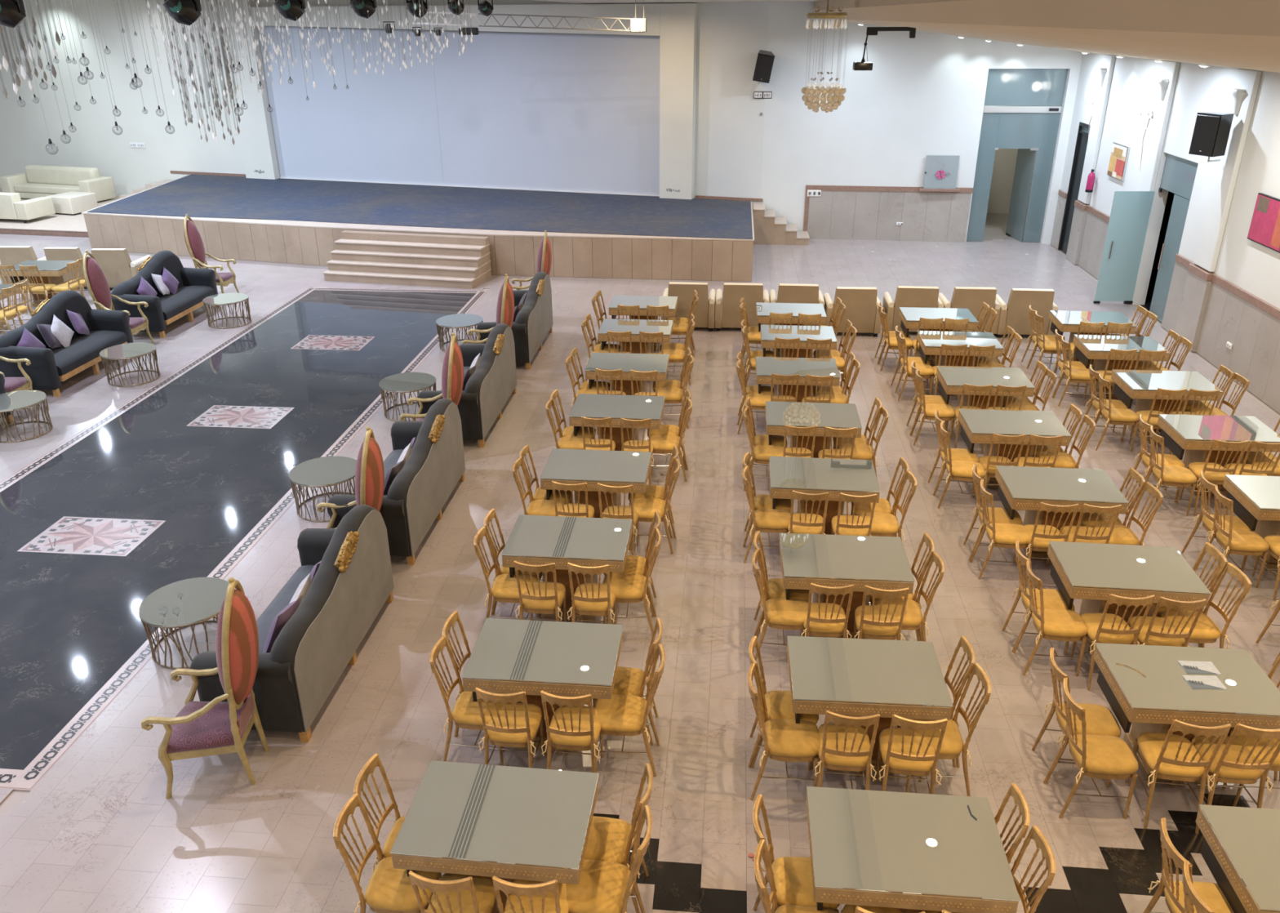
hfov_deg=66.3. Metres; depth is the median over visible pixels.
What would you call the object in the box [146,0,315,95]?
crystal chandelier
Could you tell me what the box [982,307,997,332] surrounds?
banquet chair
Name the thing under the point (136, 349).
coffee table
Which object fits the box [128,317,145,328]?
seat cushion
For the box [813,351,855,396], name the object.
banquet chair
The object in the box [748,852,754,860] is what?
litter
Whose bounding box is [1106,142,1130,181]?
framed picture
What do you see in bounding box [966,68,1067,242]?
door
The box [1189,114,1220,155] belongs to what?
grille
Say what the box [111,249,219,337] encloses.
sofa
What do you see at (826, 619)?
banquet chair
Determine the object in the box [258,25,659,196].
projection screen
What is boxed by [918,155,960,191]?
hatch
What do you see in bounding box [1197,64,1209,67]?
ceiling light
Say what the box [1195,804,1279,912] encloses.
banquet table
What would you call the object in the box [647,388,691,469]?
banquet chair
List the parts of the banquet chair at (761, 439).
crest rail, post, post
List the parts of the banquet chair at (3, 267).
post, crest rail, post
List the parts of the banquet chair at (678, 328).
seat frame, post, post, crest rail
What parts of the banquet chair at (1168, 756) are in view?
leg, post, seat frame, rail, crest rail, post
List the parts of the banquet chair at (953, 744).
leg, seat frame, post, rail, post, crest rail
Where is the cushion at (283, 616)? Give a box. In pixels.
[262,595,302,652]
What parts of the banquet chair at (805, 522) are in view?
post, rail, crest rail, post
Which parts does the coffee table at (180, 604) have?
glass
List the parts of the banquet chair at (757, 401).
crest rail, post, post, seat frame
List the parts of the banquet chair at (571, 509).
post, crest rail, rail, post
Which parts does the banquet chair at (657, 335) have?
post, crest rail, post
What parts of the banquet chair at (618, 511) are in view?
post, crest rail, rail, post, leg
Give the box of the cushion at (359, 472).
[355,440,364,505]
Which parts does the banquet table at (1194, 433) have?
glass, panel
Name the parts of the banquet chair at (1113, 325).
post, crest rail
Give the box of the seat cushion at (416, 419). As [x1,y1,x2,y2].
[415,417,424,420]
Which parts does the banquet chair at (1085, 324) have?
post, crest rail, post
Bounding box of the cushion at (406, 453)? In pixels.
[396,442,412,462]
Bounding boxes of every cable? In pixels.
[967,804,977,819]
[1115,662,1146,676]
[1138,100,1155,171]
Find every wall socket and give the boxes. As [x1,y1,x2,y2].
[896,222,902,225]
[1226,341,1232,349]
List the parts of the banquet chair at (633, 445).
post, rail, crest rail, post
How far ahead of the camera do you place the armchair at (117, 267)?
21.38 m
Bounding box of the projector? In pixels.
[852,26,915,70]
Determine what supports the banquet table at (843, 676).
on the floor
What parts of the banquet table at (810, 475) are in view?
panel, glass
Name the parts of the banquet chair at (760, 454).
crest rail, post, post, seat frame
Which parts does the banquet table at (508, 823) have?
panel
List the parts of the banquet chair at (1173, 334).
post, post, crest rail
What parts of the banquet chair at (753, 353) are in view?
crest rail, post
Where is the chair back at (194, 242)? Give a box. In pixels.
[186,219,205,266]
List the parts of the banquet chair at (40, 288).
post, crest rail, rail, post, seat frame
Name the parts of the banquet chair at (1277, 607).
post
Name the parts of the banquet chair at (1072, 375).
post, post, crest rail, rail, seat frame, leg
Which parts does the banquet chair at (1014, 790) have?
post, post, crest rail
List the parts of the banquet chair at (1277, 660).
post, post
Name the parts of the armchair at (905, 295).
panel, armrest, armrest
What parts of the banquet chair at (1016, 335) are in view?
post, post, crest rail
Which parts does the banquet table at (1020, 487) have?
panel, glass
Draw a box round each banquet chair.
[0,264,39,313]
[0,279,33,333]
[0,284,23,333]
[18,264,56,312]
[51,259,86,299]
[61,255,88,295]
[333,792,441,912]
[353,753,405,871]
[408,870,499,912]
[429,634,506,765]
[441,610,471,737]
[473,526,539,620]
[475,686,544,767]
[483,508,542,614]
[492,875,568,912]
[511,457,566,515]
[514,560,566,622]
[519,444,572,506]
[540,689,603,772]
[545,398,591,448]
[550,389,595,441]
[551,480,595,517]
[564,354,604,405]
[565,804,652,912]
[567,561,616,624]
[569,347,610,393]
[581,319,616,381]
[581,416,615,450]
[584,313,620,355]
[584,762,653,912]
[591,295,611,344]
[592,617,662,745]
[594,643,665,776]
[595,289,624,343]
[595,368,626,434]
[597,482,639,555]
[602,527,661,632]
[603,511,661,617]
[607,330,632,382]
[617,304,639,350]
[620,417,653,484]
[627,444,678,537]
[629,458,680,553]
[630,369,659,395]
[639,330,663,354]
[646,305,668,345]
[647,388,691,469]
[648,398,693,481]
[652,346,691,406]
[654,355,693,428]
[659,313,694,378]
[659,319,694,385]
[666,289,697,349]
[671,295,698,355]
[736,351,774,424]
[736,359,773,434]
[739,297,766,355]
[739,302,761,358]
[740,320,774,377]
[742,325,774,389]
[742,405,783,490]
[742,452,791,544]
[742,466,790,563]
[744,396,786,470]
[747,662,819,799]
[748,635,818,769]
[751,548,808,660]
[752,794,839,911]
[753,530,808,638]
[754,839,839,912]
[766,311,792,353]
[770,373,799,401]
[773,337,799,387]
[782,424,816,457]
[786,489,828,533]
[797,312,821,350]
[800,582,853,638]
[801,373,833,403]
[805,337,831,358]
[808,297,841,328]
[813,302,845,353]
[813,319,852,383]
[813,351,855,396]
[814,710,879,790]
[816,359,860,403]
[817,325,857,393]
[817,426,857,458]
[831,492,876,535]
[832,397,882,448]
[838,406,888,479]
[840,903,924,912]
[850,457,909,515]
[853,584,909,639]
[859,470,917,541]
[869,532,934,640]
[874,302,910,364]
[874,551,945,640]
[875,713,947,794]
[876,306,913,371]
[890,325,929,393]
[897,331,933,400]
[897,635,975,767]
[905,662,991,795]
[906,360,950,435]
[909,317,943,365]
[911,368,955,444]
[920,909,959,912]
[927,409,978,496]
[928,343,967,406]
[933,317,968,365]
[934,420,985,508]
[951,382,993,453]
[953,302,989,332]
[954,344,995,396]
[963,463,1022,561]
[969,479,1030,578]
[974,325,1014,366]
[977,331,1022,367]
[978,432,1026,507]
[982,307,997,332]
[985,384,1026,409]
[994,782,1030,862]
[1001,360,1047,407]
[1001,540,1075,653]
[1004,368,1057,410]
[1011,825,1055,912]
[1012,558,1087,676]
[1013,434,1063,510]
[1014,502,1079,586]
[1021,305,1058,368]
[1027,311,1067,374]
[1031,647,1120,781]
[1032,404,1082,457]
[1035,414,1095,468]
[1043,677,1137,818]
[1045,328,1089,398]
[1051,335,1097,405]
[1059,503,1121,543]
[1066,320,1105,369]
[1071,593,1155,690]
[1081,466,1145,526]
[1084,364,1128,440]
[1087,348,1137,400]
[1089,321,1133,364]
[1091,481,1163,545]
[1094,372,1139,450]
[1108,305,1147,336]
[1116,348,1166,399]
[1124,413,1184,502]
[1125,718,1231,833]
[1128,387,1186,454]
[1128,595,1206,646]
[1136,425,1196,515]
[1137,311,1157,336]
[1137,328,1180,369]
[1141,336,1192,370]
[1142,817,1234,912]
[1153,542,1227,647]
[1159,562,1251,648]
[1168,388,1220,455]
[1177,722,1279,808]
[1179,438,1248,515]
[1181,471,1253,570]
[1182,860,1214,912]
[1184,364,1234,411]
[1190,372,1249,415]
[1205,484,1268,587]
[1217,440,1279,493]
[1227,654,1279,780]
[1227,727,1279,806]
[1241,417,1279,463]
[1246,457,1279,475]
[1252,534,1279,599]
[1255,597,1279,665]
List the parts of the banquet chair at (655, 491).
post, post, crest rail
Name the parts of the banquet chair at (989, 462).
post, seat frame, rail, crest rail, post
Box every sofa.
[0,164,116,201]
[0,191,55,222]
[0,289,133,396]
[0,373,13,423]
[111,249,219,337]
[189,504,394,742]
[326,398,465,564]
[417,323,516,447]
[476,271,552,368]
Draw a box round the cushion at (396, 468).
[383,457,405,494]
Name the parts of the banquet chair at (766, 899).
crest rail, post, post, rail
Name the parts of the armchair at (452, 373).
armrest, leg, armrest, oval frame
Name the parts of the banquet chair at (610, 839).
post, rail, post, crest rail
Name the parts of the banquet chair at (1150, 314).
post, crest rail, post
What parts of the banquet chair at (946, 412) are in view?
post, crest rail, post, seat frame, leg, leg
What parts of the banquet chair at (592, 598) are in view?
post, crest rail, rail, seat frame, post, leg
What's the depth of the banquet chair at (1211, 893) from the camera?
6.02 m
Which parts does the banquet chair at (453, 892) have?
post, rail, crest rail, post, leg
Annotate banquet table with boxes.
[0,284,21,332]
[3,260,80,306]
[390,760,599,912]
[461,617,622,751]
[501,514,632,621]
[539,448,651,517]
[568,393,664,450]
[584,352,669,395]
[597,318,673,353]
[608,295,677,350]
[755,302,826,356]
[755,356,839,402]
[760,324,836,357]
[764,400,862,457]
[768,456,879,534]
[779,533,915,639]
[786,635,953,773]
[805,786,1020,912]
[898,306,978,364]
[916,330,1004,392]
[936,365,1035,432]
[957,408,1071,488]
[995,465,1128,559]
[1047,540,1210,652]
[1048,310,1137,368]
[1072,334,1170,398]
[1093,642,1279,783]
[1111,368,1222,440]
[1156,413,1279,495]
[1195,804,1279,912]
[1222,474,1279,570]
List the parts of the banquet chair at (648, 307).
crest rail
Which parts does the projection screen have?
panel, rail, panel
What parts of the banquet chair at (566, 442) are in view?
crest rail, post, post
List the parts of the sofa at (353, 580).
armrest, seat, leg, armrest, backrest, panel, leg, leg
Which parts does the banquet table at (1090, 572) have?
panel, glass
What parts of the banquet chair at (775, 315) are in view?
crest rail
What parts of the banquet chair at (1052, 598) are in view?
post, post, crest rail, rail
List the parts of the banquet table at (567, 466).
panel, glass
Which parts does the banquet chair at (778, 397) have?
post, rail, crest rail, post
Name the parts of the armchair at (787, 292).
armrest, armrest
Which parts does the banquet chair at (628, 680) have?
leg, post, rail, post, crest rail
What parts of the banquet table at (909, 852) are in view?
panel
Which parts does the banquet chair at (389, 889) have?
crest rail, post, rail, post, seat frame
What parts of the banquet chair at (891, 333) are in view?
post, crest rail, post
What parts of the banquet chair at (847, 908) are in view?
crest rail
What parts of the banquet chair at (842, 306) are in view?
post, post, crest rail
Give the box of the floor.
[0,233,1279,912]
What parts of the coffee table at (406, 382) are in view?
glass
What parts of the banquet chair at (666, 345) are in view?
post, post, crest rail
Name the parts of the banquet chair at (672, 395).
seat frame, post, post, crest rail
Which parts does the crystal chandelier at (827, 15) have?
bulb, frame, stem, bulb, bulb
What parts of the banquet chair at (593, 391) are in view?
crest rail, post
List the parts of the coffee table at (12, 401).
glass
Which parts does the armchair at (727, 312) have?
panel, armrest, backrest, armrest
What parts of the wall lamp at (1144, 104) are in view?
lamp shade, lamp shade, plate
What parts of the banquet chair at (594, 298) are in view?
crest rail, post, post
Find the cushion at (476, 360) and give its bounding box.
[469,353,480,368]
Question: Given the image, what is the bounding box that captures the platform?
[0,179,173,237]
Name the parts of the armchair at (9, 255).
panel, armrest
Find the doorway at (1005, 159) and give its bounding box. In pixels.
[983,105,1060,239]
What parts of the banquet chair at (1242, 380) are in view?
post, rail, post, crest rail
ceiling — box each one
[536,0,820,3]
[813,0,1279,72]
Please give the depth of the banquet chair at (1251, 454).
12.14 m
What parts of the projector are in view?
arm, ceiling plate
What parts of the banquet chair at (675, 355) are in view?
seat frame, post, crest rail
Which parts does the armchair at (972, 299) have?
armrest, backrest, panel, armrest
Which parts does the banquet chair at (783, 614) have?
crest rail, post, post, rail, seat frame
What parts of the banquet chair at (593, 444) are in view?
post, crest rail, rail, post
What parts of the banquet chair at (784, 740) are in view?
crest rail, post, post, rail, seat frame, leg, leg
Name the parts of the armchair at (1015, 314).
armrest, panel, panel, armrest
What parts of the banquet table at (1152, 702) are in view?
glass, panel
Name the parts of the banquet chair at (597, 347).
crest rail, post, post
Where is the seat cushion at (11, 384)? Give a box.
[4,377,27,392]
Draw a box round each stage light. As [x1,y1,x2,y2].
[0,0,26,28]
[163,0,201,26]
[274,0,306,21]
[349,0,377,18]
[406,0,428,17]
[447,0,464,15]
[477,0,493,16]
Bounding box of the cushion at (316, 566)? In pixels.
[310,560,321,582]
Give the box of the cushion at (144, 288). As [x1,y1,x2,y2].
[136,276,157,296]
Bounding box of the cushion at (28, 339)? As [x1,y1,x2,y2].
[16,327,45,347]
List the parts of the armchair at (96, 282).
oval frame, armrest, armrest, seat rail, leg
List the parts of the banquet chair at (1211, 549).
post, post, crest rail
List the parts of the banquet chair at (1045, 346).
post, crest rail, post, rail, seat frame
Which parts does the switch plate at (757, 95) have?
panel, panel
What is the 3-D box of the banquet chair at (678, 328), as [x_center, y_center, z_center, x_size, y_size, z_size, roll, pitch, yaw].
[0.738,-2.318,17.322,0.573,1.010,0.448,3,24,8]
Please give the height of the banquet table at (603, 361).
0.824 m
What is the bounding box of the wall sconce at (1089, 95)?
[1084,91,1097,137]
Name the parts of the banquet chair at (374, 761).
crest rail, post, rail, post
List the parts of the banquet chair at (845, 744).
post, seat frame, rail, crest rail, post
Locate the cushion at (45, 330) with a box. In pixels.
[36,323,63,349]
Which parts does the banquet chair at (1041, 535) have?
post, seat frame, rail, crest rail, post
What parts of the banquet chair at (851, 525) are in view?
post, rail, crest rail, post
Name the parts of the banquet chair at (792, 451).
post, rail, crest rail, post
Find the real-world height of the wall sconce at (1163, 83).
0.400 m
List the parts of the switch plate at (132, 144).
panel, panel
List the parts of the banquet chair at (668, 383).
post, post, crest rail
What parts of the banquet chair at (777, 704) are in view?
crest rail, post, post, leg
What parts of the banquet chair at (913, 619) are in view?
seat frame, rail, post, post, crest rail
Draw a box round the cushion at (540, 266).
[536,237,543,272]
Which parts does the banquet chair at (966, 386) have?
post, crest rail, post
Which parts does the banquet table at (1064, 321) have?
panel, glass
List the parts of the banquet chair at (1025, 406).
post, rail, post, crest rail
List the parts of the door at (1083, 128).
transom glass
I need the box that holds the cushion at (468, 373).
[462,364,476,390]
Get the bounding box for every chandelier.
[0,0,60,98]
[1,0,348,154]
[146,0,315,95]
[156,0,240,145]
[302,0,472,75]
[800,7,848,112]
[805,0,847,29]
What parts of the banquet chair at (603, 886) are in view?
post, rail, post, crest rail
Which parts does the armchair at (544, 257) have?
armrest, armrest, oval frame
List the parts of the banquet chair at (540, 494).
crest rail, post, rail, post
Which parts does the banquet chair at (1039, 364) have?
post, post, crest rail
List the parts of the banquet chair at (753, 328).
crest rail, post, post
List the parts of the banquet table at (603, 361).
panel, glass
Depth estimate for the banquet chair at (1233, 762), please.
7.09 m
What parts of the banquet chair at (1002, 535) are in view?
post, crest rail, post, rail, seat frame, leg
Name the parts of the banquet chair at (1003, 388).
post, crest rail, post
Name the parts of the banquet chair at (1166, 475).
post, post, rail, crest rail, seat frame, leg, leg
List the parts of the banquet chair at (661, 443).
seat frame, post, post, crest rail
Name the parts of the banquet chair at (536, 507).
crest rail, post, rail, post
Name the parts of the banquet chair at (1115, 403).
post, crest rail, rail, post, leg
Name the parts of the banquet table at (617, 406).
panel, glass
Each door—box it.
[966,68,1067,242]
[1057,121,1090,253]
[1093,153,1198,322]
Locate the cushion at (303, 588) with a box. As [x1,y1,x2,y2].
[288,573,311,603]
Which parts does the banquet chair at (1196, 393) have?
post, crest rail, post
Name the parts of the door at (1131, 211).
handle, handle, glass pane, glass pane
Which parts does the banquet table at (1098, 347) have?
panel, glass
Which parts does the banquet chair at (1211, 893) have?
post, seat frame, rail, crest rail, post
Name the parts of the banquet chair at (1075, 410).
post, post, crest rail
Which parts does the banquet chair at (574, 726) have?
post, crest rail, rail, seat frame, post, leg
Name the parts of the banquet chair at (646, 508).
seat frame, post, post, crest rail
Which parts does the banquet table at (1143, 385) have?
panel, glass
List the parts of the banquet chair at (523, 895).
post, crest rail, post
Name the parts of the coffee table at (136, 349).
glass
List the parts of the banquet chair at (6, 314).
post, seat frame, crest rail, rail, post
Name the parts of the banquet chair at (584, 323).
crest rail, post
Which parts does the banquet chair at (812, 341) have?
post, crest rail, post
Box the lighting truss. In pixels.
[412,0,646,32]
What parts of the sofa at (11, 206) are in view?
backrest, armrest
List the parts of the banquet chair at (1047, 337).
post, post, crest rail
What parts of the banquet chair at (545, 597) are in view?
post, crest rail, rail, seat frame, post, leg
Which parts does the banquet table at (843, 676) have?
panel, glass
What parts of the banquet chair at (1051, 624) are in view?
post, crest rail, post, rail, seat frame, leg, leg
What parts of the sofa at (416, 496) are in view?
armrest, seat, armrest, leg, backrest, panel, leg, leg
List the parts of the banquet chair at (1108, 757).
post, post, crest rail, rail, seat frame, leg, leg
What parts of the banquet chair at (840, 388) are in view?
post, post, crest rail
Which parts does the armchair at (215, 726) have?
leg, armrest, leg, armrest, seat rail, oval frame, post, panel, post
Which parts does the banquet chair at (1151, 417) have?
leg, seat frame, post, rail, crest rail, post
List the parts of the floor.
corner frame, corner frame, corner frame, corner frame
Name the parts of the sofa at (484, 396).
armrest, seat, armrest, leg, backrest, panel, leg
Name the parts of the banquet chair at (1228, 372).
post, post, crest rail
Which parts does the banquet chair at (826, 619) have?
post, seat frame, rail, crest rail, post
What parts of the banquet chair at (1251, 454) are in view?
post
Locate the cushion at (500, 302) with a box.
[496,281,504,324]
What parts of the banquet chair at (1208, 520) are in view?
post, post, rail, crest rail, seat frame, leg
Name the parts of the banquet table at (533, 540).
panel, glass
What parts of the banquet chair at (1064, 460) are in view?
rail, post, post, crest rail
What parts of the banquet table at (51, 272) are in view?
glass, panel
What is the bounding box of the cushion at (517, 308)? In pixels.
[512,302,523,321]
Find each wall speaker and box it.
[752,49,774,84]
[1188,111,1234,161]
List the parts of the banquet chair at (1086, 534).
post, rail, crest rail, post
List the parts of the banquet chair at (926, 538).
rail, post, post, crest rail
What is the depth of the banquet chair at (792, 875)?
6.19 m
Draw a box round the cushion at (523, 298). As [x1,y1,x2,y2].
[518,291,527,305]
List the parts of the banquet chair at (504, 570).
crest rail, post, rail, post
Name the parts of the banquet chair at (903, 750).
leg, post, seat frame, rail, crest rail, post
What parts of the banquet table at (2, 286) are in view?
glass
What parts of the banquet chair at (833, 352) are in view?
post, post, crest rail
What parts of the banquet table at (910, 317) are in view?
panel, glass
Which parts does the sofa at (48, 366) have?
armrest, backrest, leg, seat, rail, leg, armrest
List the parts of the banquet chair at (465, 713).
crest rail, post, rail, post, seat frame, leg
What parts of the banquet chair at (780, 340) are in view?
post, crest rail, post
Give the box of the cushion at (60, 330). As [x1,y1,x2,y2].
[50,314,74,346]
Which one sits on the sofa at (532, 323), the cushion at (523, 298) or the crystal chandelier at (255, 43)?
the cushion at (523, 298)
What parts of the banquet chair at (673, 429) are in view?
post, post, crest rail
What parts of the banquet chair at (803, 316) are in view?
crest rail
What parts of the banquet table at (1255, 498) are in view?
glass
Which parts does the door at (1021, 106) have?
glass pane, glass pane, glass pane, glass pane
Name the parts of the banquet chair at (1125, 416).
post, post, rail, crest rail, seat frame, leg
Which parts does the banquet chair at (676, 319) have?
post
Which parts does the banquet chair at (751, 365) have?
crest rail, post, post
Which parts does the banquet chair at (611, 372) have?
post, crest rail, rail, post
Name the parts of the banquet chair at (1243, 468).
post, rail, crest rail, post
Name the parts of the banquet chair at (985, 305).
post, post, crest rail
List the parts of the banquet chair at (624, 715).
leg, seat frame, post, rail, post, crest rail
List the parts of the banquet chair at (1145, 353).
post, crest rail, post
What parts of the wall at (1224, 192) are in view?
trim, trim, trim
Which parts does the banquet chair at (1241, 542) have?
post, post, rail, crest rail, seat frame, leg, leg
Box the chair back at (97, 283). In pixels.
[86,257,111,309]
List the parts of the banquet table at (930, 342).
panel, glass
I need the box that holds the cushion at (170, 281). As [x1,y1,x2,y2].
[161,266,178,293]
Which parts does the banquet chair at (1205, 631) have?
seat frame, post, rail, post, crest rail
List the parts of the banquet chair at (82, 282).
crest rail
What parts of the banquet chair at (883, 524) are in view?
seat frame, rail, post, post, crest rail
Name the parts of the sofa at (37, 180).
armrest, backrest, armrest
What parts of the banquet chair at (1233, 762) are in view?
post, seat frame, rail, crest rail, post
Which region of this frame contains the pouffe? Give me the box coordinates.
[44,191,97,215]
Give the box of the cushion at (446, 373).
[441,342,450,398]
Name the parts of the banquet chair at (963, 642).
rail, post, post, crest rail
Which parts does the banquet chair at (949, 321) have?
crest rail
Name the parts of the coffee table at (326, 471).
glass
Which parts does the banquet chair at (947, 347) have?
post, crest rail, post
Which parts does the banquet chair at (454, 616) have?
crest rail, post, rail, post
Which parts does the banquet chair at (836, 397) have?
post, post, crest rail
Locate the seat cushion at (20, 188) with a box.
[13,182,79,194]
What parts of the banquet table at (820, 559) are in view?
panel, glass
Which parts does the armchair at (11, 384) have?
armrest, seat rail, leg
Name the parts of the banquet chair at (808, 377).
post, rail, crest rail, post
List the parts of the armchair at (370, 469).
leg, armrest, oval frame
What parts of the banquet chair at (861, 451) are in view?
post, post, crest rail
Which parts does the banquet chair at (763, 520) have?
crest rail, post, post, seat frame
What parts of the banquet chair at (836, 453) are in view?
post, rail, crest rail, post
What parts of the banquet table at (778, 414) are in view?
panel, glass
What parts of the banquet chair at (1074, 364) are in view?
post, post, crest rail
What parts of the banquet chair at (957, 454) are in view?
post, crest rail, post, rail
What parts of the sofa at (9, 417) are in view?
armrest, leg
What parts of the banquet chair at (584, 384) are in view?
crest rail, post, post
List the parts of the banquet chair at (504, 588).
crest rail, post, rail, post, seat frame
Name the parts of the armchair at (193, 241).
post, oval frame, armrest, leg, armrest, seat rail, leg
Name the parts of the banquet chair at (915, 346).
post, crest rail, post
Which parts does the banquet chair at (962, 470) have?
post, crest rail, post, rail, seat frame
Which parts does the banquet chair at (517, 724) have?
post, crest rail, rail, seat frame, post, leg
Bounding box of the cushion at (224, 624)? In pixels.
[215,589,235,693]
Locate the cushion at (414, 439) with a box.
[410,435,417,448]
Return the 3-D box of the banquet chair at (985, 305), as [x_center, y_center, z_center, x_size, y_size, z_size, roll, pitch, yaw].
[5.638,-2.126,16.836,0.573,1.010,0.448,3,25,8]
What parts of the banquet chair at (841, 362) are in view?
post, post, crest rail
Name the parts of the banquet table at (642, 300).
panel, glass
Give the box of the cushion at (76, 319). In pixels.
[66,309,89,334]
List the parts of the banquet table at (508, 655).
glass, panel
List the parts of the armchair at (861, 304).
panel, armrest, panel, armrest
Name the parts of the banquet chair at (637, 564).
post, post, crest rail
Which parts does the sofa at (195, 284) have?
armrest, backrest, leg, rail, seat, leg, armrest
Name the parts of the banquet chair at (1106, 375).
post, crest rail, post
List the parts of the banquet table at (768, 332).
panel, glass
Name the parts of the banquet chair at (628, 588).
seat frame, post, post, crest rail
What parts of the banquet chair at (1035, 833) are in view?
rail, post, post, crest rail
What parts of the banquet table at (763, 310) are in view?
panel, glass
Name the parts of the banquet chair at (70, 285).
seat frame, post, crest rail, rail, post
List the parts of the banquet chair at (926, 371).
crest rail, post, post, seat frame, leg, leg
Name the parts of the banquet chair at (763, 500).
crest rail, post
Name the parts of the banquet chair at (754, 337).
crest rail, post, seat frame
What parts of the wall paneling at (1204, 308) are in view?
marble panel, marble panel, marble panel, marble panel, marble panel, marble panel, marble panel, marble panel, marble panel, marble panel, marble panel, marble panel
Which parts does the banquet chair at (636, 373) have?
post, crest rail, post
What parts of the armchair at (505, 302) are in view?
armrest, leg, armrest, oval frame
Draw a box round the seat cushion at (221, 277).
[215,272,233,282]
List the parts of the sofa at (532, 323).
armrest, armrest, leg, backrest, panel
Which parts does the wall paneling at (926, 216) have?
marble panel, marble panel, marble panel, marble panel, marble panel, marble panel, marble panel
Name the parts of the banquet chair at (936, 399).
post, crest rail, post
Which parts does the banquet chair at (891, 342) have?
post, crest rail, post, seat frame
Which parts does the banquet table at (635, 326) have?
panel, glass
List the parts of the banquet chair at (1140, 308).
post, post, crest rail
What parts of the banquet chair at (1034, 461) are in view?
post, rail, crest rail, post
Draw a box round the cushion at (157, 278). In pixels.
[151,273,170,294]
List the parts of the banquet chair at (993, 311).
post, post, crest rail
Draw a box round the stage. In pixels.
[81,173,809,288]
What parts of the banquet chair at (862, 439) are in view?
post, post, crest rail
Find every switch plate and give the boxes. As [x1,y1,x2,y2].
[129,142,145,147]
[753,91,772,98]
[807,189,821,196]
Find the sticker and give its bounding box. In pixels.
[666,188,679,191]
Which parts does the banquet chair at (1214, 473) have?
leg, post, seat frame, rail, crest rail, post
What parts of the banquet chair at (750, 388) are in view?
crest rail, post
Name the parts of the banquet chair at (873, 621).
leg, post, seat frame, rail, crest rail, post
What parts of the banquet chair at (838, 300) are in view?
post, post, crest rail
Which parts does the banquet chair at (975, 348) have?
post, crest rail, post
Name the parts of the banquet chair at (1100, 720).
post, crest rail, post, rail, seat frame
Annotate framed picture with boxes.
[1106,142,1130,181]
[1247,192,1279,253]
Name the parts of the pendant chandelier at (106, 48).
cord, cord, cord, cord, cord, cord, cord, cord, cord, cord, cord, cord, cord, cord, cord, cord, cord, cord, cord, cord, cord, cord, cord, cord, cord, cord, cord, cord, cord, cord, cord, cord, cord, cord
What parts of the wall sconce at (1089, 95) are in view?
lamp shade, lamp shade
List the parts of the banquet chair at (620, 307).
post, crest rail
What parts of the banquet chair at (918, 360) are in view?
post, crest rail, post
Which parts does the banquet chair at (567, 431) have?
crest rail, post, post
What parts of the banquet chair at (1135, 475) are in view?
post, post, crest rail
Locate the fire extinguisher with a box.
[1084,168,1097,192]
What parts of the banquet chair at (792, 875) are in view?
crest rail, post, rail, post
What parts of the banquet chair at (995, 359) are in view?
post, post, crest rail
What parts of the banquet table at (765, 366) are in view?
panel, glass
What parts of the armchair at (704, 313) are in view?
armrest, backrest, panel, armrest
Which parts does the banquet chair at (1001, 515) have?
post, post, crest rail, rail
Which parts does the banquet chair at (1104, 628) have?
leg, post, seat frame, rail, crest rail, post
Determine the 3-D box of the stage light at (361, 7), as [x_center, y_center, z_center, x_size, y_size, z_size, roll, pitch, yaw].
[-3.698,-6.272,12.972,0.341,0.867,0.307,2,24,5]
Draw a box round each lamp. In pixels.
[382,0,395,33]
[412,17,422,35]
[434,0,442,35]
[458,0,479,35]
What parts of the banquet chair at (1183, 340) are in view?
post, rail, post, crest rail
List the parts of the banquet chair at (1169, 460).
post, rail, crest rail, post, leg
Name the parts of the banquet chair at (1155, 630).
post, rail, crest rail, post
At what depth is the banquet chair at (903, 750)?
7.19 m
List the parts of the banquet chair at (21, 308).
crest rail, rail, post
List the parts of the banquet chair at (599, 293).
crest rail, post, post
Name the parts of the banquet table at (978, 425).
panel, glass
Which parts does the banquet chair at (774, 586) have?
crest rail, post, post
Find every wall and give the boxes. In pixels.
[0,0,697,198]
[694,1,1082,244]
[1057,52,1279,308]
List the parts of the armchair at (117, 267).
backrest, panel, armrest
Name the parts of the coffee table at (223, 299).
glass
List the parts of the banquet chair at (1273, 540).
leg, seat frame, post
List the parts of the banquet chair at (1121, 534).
post, rail, post, crest rail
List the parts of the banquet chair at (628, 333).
post, crest rail, post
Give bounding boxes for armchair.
[0,245,46,284]
[0,355,39,405]
[43,247,84,281]
[83,249,154,342]
[90,248,151,287]
[141,577,269,798]
[183,213,239,293]
[300,426,384,532]
[400,332,463,420]
[462,273,514,343]
[511,230,551,289]
[661,281,715,331]
[715,282,769,330]
[768,283,824,325]
[823,286,882,336]
[882,285,943,331]
[938,286,1000,334]
[995,288,1057,337]
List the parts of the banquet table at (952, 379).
panel, glass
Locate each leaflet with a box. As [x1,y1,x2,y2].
[1177,660,1221,674]
[1182,675,1226,688]
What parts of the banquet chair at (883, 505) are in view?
rail, post, post, crest rail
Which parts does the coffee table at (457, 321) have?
glass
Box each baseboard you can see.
[169,170,245,177]
[695,195,762,201]
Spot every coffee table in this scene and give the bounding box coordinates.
[0,390,53,442]
[99,342,159,386]
[137,577,235,669]
[202,292,251,328]
[288,456,356,521]
[378,372,435,421]
[435,313,483,351]
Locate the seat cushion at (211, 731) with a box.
[166,700,254,753]

